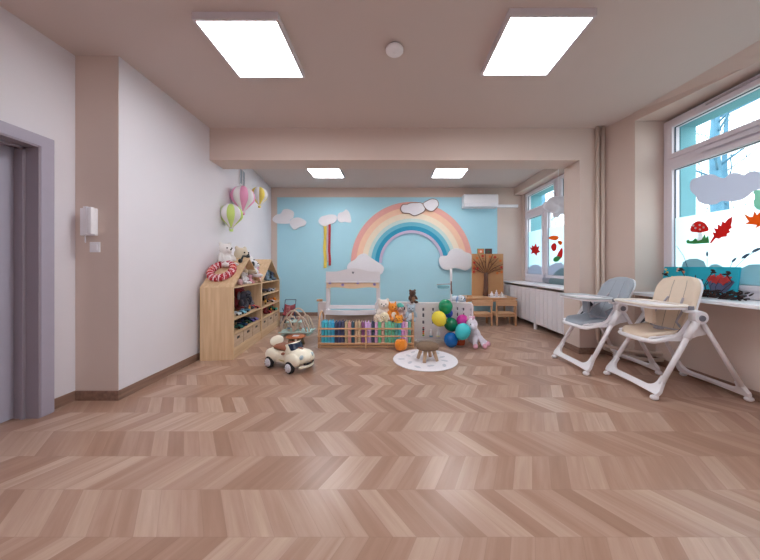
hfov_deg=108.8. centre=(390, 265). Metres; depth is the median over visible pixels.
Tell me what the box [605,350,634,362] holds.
baseboard
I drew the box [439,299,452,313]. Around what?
balloon
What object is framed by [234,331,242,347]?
storage bin
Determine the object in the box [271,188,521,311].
wall
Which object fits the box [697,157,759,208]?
bare tree
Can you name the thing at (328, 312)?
tray
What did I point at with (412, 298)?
plush bear
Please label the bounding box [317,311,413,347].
rack
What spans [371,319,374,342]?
book
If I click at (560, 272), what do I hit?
sticker
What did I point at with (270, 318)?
storage bin
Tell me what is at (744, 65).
trim
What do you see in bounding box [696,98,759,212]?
bare tree
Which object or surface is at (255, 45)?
ceiling light
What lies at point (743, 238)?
window
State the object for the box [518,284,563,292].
wall
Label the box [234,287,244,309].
plush toy
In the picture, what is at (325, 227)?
ribbon
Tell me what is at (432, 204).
cutout
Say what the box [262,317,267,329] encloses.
storage bin
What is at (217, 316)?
shelf
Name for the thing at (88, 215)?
phone
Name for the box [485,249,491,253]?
block
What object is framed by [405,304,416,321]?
plush bear
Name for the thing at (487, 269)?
board
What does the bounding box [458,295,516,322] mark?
table
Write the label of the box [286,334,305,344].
table
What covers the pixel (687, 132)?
trim
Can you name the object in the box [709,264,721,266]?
sticker
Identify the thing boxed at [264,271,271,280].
plush toy
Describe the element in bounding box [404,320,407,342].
book
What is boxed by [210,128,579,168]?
beam
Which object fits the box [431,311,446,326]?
balloon
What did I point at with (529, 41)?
ceiling light
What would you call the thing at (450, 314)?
balloon
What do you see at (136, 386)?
baseboard
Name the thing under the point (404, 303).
panel
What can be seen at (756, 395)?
baseboard
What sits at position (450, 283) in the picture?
pole
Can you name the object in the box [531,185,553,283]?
trim
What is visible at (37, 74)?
wall
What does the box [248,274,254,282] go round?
plush toy
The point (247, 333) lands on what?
storage bin
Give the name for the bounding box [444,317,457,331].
balloon
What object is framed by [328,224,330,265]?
ribbon
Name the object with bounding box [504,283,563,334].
radiator cover
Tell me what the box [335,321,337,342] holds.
book
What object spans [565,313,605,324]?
seat cushion
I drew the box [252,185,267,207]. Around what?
balloon
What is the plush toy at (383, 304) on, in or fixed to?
on the plush toy at (384, 316)
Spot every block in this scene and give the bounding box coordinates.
[477,249,483,253]
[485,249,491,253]
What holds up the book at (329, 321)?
on the rack at (319, 328)
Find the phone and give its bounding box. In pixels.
[80,206,97,242]
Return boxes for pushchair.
[282,299,295,324]
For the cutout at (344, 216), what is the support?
attached to the wall at (410, 261)
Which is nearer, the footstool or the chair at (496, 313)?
the footstool
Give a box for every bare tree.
[542,192,563,227]
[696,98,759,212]
[696,100,759,210]
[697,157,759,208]
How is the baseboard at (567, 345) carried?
attached to the wall pillar
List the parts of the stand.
post, cross rail, post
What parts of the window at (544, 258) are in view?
sash, sash, sash, sash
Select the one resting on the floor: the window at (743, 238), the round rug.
the round rug
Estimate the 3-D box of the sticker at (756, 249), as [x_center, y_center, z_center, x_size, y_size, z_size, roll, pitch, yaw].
[3.296,0.039,2.599,0.004,0.406,0.363,0,0,0]
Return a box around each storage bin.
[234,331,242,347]
[243,326,251,341]
[252,322,259,335]
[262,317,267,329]
[268,314,272,325]
[273,311,278,321]
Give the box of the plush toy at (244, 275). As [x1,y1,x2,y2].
[241,266,251,283]
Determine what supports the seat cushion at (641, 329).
on the high chair at (673, 314)
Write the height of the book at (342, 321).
0.322 m
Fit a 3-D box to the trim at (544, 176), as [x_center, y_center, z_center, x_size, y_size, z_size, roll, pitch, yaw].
[3.060,-1.765,5.215,0.280,0.170,2.470,0,0,0]
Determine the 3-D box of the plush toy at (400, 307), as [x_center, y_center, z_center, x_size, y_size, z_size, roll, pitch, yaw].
[0.137,0.688,4.121,0.176,0.260,0.179,0,0,0]
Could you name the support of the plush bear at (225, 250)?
on the shelf at (217, 316)
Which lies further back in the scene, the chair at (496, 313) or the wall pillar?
the chair at (496, 313)
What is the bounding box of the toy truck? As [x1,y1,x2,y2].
[234,319,243,322]
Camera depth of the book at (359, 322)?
3.94 m
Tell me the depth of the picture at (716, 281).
2.69 m
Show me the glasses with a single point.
(246, 256)
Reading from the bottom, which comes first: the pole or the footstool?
the footstool
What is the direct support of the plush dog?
on the shelf at (217, 316)
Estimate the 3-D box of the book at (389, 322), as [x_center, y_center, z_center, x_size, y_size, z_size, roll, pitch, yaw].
[-0.020,0.967,4.040,0.043,0.325,0.200,0,0,0]
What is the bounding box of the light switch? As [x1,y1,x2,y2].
[90,242,99,251]
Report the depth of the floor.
1.62 m
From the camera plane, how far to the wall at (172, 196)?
2.90 m
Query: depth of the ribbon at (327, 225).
6.42 m
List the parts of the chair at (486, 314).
rail, backrest, seat, leg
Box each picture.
[663,267,687,277]
[686,267,741,296]
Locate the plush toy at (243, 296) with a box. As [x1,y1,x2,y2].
[237,290,254,308]
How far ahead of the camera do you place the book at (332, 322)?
3.95 m
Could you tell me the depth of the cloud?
4.52 m
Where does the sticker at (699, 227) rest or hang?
attached to the window at (743, 238)
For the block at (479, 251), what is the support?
on the board
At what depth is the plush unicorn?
3.93 m
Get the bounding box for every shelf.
[200,258,261,360]
[255,259,279,337]
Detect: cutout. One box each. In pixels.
[272,209,293,223]
[289,217,305,229]
[318,214,336,225]
[337,210,350,222]
[347,253,383,273]
[400,202,425,215]
[423,198,438,211]
[439,248,471,269]
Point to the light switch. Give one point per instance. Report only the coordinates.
(94, 246)
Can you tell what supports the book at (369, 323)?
on the rack at (319, 328)
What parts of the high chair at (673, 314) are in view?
leg, crotch post, leg, leg, panel, leg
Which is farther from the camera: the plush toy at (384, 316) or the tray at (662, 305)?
the plush toy at (384, 316)
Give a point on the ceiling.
(632, 54)
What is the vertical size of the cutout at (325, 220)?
0.284 m
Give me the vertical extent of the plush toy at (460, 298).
0.129 m
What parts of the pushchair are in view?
seat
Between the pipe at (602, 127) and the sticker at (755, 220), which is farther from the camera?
the pipe at (602, 127)
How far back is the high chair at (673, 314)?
2.55 m
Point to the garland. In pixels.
(711, 293)
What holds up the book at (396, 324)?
on the rack at (319, 328)
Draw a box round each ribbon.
[323,226,326,267]
[326,225,328,261]
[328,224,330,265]
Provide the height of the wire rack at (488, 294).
0.054 m
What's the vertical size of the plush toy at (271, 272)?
0.169 m
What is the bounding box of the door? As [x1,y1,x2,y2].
[0,120,53,422]
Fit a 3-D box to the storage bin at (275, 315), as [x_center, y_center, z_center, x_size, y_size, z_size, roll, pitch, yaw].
[-2.365,0.971,5.197,0.329,0.155,0.305,0,0,-7]
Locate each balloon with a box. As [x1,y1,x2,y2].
[221,202,242,231]
[230,184,254,214]
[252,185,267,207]
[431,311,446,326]
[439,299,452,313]
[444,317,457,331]
[444,332,457,347]
[445,311,452,317]
[455,323,470,340]
[456,314,466,323]
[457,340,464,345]
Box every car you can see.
[234,324,243,328]
[264,335,313,373]
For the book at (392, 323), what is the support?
on the rack at (319, 328)
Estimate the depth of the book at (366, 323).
3.95 m
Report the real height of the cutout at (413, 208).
0.329 m
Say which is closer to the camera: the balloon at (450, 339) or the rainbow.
the balloon at (450, 339)
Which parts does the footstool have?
leg, leg, seat, leg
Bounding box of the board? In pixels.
[472,254,502,295]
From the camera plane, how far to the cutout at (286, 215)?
6.43 m
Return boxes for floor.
[0,316,759,559]
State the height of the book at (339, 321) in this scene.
0.318 m
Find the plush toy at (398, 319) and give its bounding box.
[394,314,405,322]
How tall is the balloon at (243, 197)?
0.487 m
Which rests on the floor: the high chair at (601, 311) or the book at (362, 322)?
the high chair at (601, 311)
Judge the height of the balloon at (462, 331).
0.247 m
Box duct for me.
[497,204,517,207]
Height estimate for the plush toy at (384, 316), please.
0.137 m
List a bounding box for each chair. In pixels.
[472,300,492,325]
[493,300,516,325]
[552,277,662,375]
[603,276,754,401]
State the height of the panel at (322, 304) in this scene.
0.584 m
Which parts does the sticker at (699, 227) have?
stem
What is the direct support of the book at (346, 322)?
on the rack at (319, 328)
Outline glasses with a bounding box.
[238,255,249,262]
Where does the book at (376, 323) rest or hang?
on the rack at (319, 328)
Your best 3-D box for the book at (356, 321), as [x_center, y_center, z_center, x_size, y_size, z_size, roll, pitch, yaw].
[-0.506,0.971,4.040,0.043,0.317,0.200,0,0,0]
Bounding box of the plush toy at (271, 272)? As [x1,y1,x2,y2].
[270,271,275,279]
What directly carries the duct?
attached to the wall at (410, 261)
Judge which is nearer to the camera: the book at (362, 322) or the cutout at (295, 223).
the book at (362, 322)
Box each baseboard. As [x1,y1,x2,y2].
[54,391,74,408]
[75,391,119,400]
[119,352,199,399]
[280,312,493,315]
[563,342,579,353]
[580,348,604,353]
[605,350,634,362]
[656,357,759,401]
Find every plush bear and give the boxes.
[218,242,238,266]
[234,246,255,273]
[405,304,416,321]
[408,289,417,303]
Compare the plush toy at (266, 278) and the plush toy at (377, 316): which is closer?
the plush toy at (377, 316)
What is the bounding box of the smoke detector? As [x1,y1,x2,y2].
[386,41,402,57]
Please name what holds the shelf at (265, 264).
on the floor
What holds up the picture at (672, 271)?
on the windowsill at (750, 304)
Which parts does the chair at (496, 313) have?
leg, seat, rail, backrest, leg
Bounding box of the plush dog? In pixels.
[251,260,262,276]
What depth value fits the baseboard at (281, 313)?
6.44 m
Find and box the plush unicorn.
[466,316,489,348]
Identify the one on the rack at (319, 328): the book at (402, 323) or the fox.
the book at (402, 323)
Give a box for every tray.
[326,308,375,314]
[559,293,618,304]
[614,298,696,313]
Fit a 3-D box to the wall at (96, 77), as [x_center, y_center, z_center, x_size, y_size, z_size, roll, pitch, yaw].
[-2.591,-0.335,2.447,0.378,3.030,0.105,0,0,0]
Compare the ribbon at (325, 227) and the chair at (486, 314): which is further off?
the ribbon at (325, 227)
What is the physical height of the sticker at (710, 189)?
0.341 m
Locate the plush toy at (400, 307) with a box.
[397,303,404,320]
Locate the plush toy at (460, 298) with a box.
[448,295,465,302]
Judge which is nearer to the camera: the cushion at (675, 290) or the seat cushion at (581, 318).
the cushion at (675, 290)
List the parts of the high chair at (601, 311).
leg, crotch post, leg, leg, panel, leg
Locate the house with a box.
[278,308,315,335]
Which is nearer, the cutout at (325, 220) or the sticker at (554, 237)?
the sticker at (554, 237)
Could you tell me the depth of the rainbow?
6.42 m
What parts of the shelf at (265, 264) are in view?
roof panel, panel, roof panel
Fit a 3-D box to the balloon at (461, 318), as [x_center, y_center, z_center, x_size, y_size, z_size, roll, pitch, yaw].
[1.077,0.828,4.100,0.174,0.194,0.172,0,0,20]
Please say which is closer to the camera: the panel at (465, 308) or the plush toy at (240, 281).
the plush toy at (240, 281)
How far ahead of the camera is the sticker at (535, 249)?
5.91 m
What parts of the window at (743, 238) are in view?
sash, sash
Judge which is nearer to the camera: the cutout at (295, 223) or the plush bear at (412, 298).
the plush bear at (412, 298)
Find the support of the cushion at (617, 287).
on the high chair at (601, 311)
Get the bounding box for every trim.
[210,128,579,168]
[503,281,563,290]
[514,169,563,194]
[522,194,524,280]
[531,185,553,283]
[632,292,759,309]
[633,40,759,120]
[671,82,759,300]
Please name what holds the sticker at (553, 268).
attached to the window at (544, 258)
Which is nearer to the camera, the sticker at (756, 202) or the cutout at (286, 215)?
the sticker at (756, 202)
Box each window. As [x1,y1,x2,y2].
[525,174,563,282]
[664,74,759,299]
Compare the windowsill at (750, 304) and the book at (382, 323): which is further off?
the book at (382, 323)
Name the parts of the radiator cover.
slatted panel, post, slatted panel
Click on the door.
(26, 157)
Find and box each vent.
[239,169,244,185]
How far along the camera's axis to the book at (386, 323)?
3.94 m
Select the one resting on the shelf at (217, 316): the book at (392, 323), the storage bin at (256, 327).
the storage bin at (256, 327)
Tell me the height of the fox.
0.288 m
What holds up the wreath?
on the shelf at (217, 316)
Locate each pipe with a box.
[595,126,662,354]
[601,126,664,361]
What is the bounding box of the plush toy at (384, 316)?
[380,312,388,321]
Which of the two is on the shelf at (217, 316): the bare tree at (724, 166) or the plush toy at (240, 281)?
the plush toy at (240, 281)
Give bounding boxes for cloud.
[543,169,563,217]
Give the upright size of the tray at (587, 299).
0.100 m
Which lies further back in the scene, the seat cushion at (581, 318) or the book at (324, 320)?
the book at (324, 320)
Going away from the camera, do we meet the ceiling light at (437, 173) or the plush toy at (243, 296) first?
the plush toy at (243, 296)
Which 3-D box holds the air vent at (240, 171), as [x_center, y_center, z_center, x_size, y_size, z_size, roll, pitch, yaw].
[-2.561,-1.520,4.681,0.014,0.300,0.260,0,0,-9]
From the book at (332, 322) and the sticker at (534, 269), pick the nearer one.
the book at (332, 322)
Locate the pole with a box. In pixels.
[437,269,452,301]
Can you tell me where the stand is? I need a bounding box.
[324,268,379,321]
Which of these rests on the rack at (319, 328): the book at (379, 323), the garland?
the book at (379, 323)
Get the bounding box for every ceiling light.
[192,12,304,78]
[307,169,344,177]
[431,169,468,177]
[481,8,596,75]
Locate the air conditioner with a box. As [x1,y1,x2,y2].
[462,194,497,208]
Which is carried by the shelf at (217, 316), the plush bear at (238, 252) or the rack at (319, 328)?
the plush bear at (238, 252)
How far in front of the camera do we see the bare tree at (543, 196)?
15.24 m
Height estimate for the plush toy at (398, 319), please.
0.116 m
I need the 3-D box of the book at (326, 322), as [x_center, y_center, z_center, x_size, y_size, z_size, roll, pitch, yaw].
[-0.942,0.976,4.040,0.043,0.306,0.200,0,0,0]
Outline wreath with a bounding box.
[206,260,236,281]
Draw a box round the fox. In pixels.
[388,301,398,320]
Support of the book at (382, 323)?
on the rack at (319, 328)
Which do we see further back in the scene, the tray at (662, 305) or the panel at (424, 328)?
the panel at (424, 328)
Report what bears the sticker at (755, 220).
attached to the window at (743, 238)
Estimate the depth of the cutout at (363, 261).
6.38 m
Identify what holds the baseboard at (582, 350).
attached to the wall pillar
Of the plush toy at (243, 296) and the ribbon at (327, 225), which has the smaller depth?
the plush toy at (243, 296)
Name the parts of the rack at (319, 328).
frame, rail, rail, rail, rail, post, frame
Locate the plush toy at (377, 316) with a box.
[374,314,379,321]
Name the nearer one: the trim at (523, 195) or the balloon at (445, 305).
the balloon at (445, 305)
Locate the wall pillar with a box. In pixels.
[564,114,667,356]
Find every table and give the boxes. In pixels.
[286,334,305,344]
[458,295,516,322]
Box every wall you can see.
[0,6,74,398]
[75,56,118,390]
[119,57,270,389]
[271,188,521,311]
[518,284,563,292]
[656,303,759,391]
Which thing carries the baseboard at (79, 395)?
attached to the wall at (96, 77)
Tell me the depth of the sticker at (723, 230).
2.71 m
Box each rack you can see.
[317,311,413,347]
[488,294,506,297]
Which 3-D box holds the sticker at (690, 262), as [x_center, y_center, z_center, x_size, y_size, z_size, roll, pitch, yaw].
[3.299,0.045,2.968,0.001,0.252,0.255,0,0,0]
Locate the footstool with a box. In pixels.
[416,341,438,362]
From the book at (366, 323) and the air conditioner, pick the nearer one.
the book at (366, 323)
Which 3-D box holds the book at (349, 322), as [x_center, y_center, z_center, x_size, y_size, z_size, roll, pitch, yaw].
[-0.603,0.975,4.040,0.043,0.308,0.200,0,0,0]
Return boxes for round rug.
[393,349,457,371]
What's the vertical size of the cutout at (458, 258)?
0.522 m
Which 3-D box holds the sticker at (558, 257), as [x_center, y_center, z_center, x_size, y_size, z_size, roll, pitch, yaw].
[3.138,-0.260,5.155,0.003,0.366,0.366,0,0,0]
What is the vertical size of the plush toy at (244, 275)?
0.265 m
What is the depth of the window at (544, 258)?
5.58 m
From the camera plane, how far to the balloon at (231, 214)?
3.93 m
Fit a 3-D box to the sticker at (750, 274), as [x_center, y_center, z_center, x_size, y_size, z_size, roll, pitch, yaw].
[3.299,0.120,2.489,0.001,0.276,0.302,0,0,0]
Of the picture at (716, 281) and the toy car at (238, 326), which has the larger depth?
the toy car at (238, 326)
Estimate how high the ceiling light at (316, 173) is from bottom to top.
0.055 m
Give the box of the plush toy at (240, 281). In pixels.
[237,279,242,284]
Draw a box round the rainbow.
[351,202,471,262]
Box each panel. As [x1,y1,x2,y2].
[318,301,325,333]
[375,301,410,337]
[411,302,449,340]
[452,301,472,341]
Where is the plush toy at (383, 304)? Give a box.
[376,298,389,320]
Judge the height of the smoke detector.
0.051 m
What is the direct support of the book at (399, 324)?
on the rack at (319, 328)
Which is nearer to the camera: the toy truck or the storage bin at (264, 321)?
the toy truck
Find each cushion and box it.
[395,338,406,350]
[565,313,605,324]
[590,277,633,317]
[622,322,677,337]
[648,276,700,328]
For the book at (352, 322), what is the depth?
3.95 m
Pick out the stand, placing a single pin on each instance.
(351, 278)
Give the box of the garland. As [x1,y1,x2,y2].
[662,268,753,300]
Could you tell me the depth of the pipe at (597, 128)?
3.60 m
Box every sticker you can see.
[528,264,541,281]
[530,244,539,255]
[542,262,563,283]
[549,235,561,244]
[549,268,563,284]
[551,243,562,261]
[682,259,705,266]
[686,221,708,243]
[690,171,759,204]
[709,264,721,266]
[710,217,731,242]
[730,248,759,266]
[739,264,759,285]
[744,211,759,227]
[753,190,759,209]
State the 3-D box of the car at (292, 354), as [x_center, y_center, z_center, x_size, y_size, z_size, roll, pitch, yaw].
[-1.170,1.013,3.176,0.636,0.335,0.369,0,0,31]
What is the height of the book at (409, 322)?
0.321 m
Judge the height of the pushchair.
0.492 m
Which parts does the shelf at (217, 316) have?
panel, roof panel, panel, roof panel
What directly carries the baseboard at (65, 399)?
attached to the wall at (37, 74)
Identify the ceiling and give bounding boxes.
[0,0,759,187]
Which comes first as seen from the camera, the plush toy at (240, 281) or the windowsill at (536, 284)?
the plush toy at (240, 281)
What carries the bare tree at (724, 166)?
on the ground
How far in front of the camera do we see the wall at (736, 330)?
2.59 m
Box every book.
[321,319,326,342]
[325,320,327,342]
[328,319,333,342]
[331,320,336,342]
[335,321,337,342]
[338,319,340,342]
[341,319,345,342]
[345,320,349,342]
[348,320,352,342]
[351,320,355,342]
[355,319,358,342]
[358,320,361,342]
[361,320,365,342]
[365,320,368,342]
[368,322,370,342]
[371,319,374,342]
[375,322,377,342]
[378,321,380,342]
[381,322,384,342]
[385,322,387,342]
[388,321,390,342]
[391,321,393,342]
[395,321,397,340]
[398,323,400,338]
[401,321,403,338]
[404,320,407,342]
[408,321,410,342]

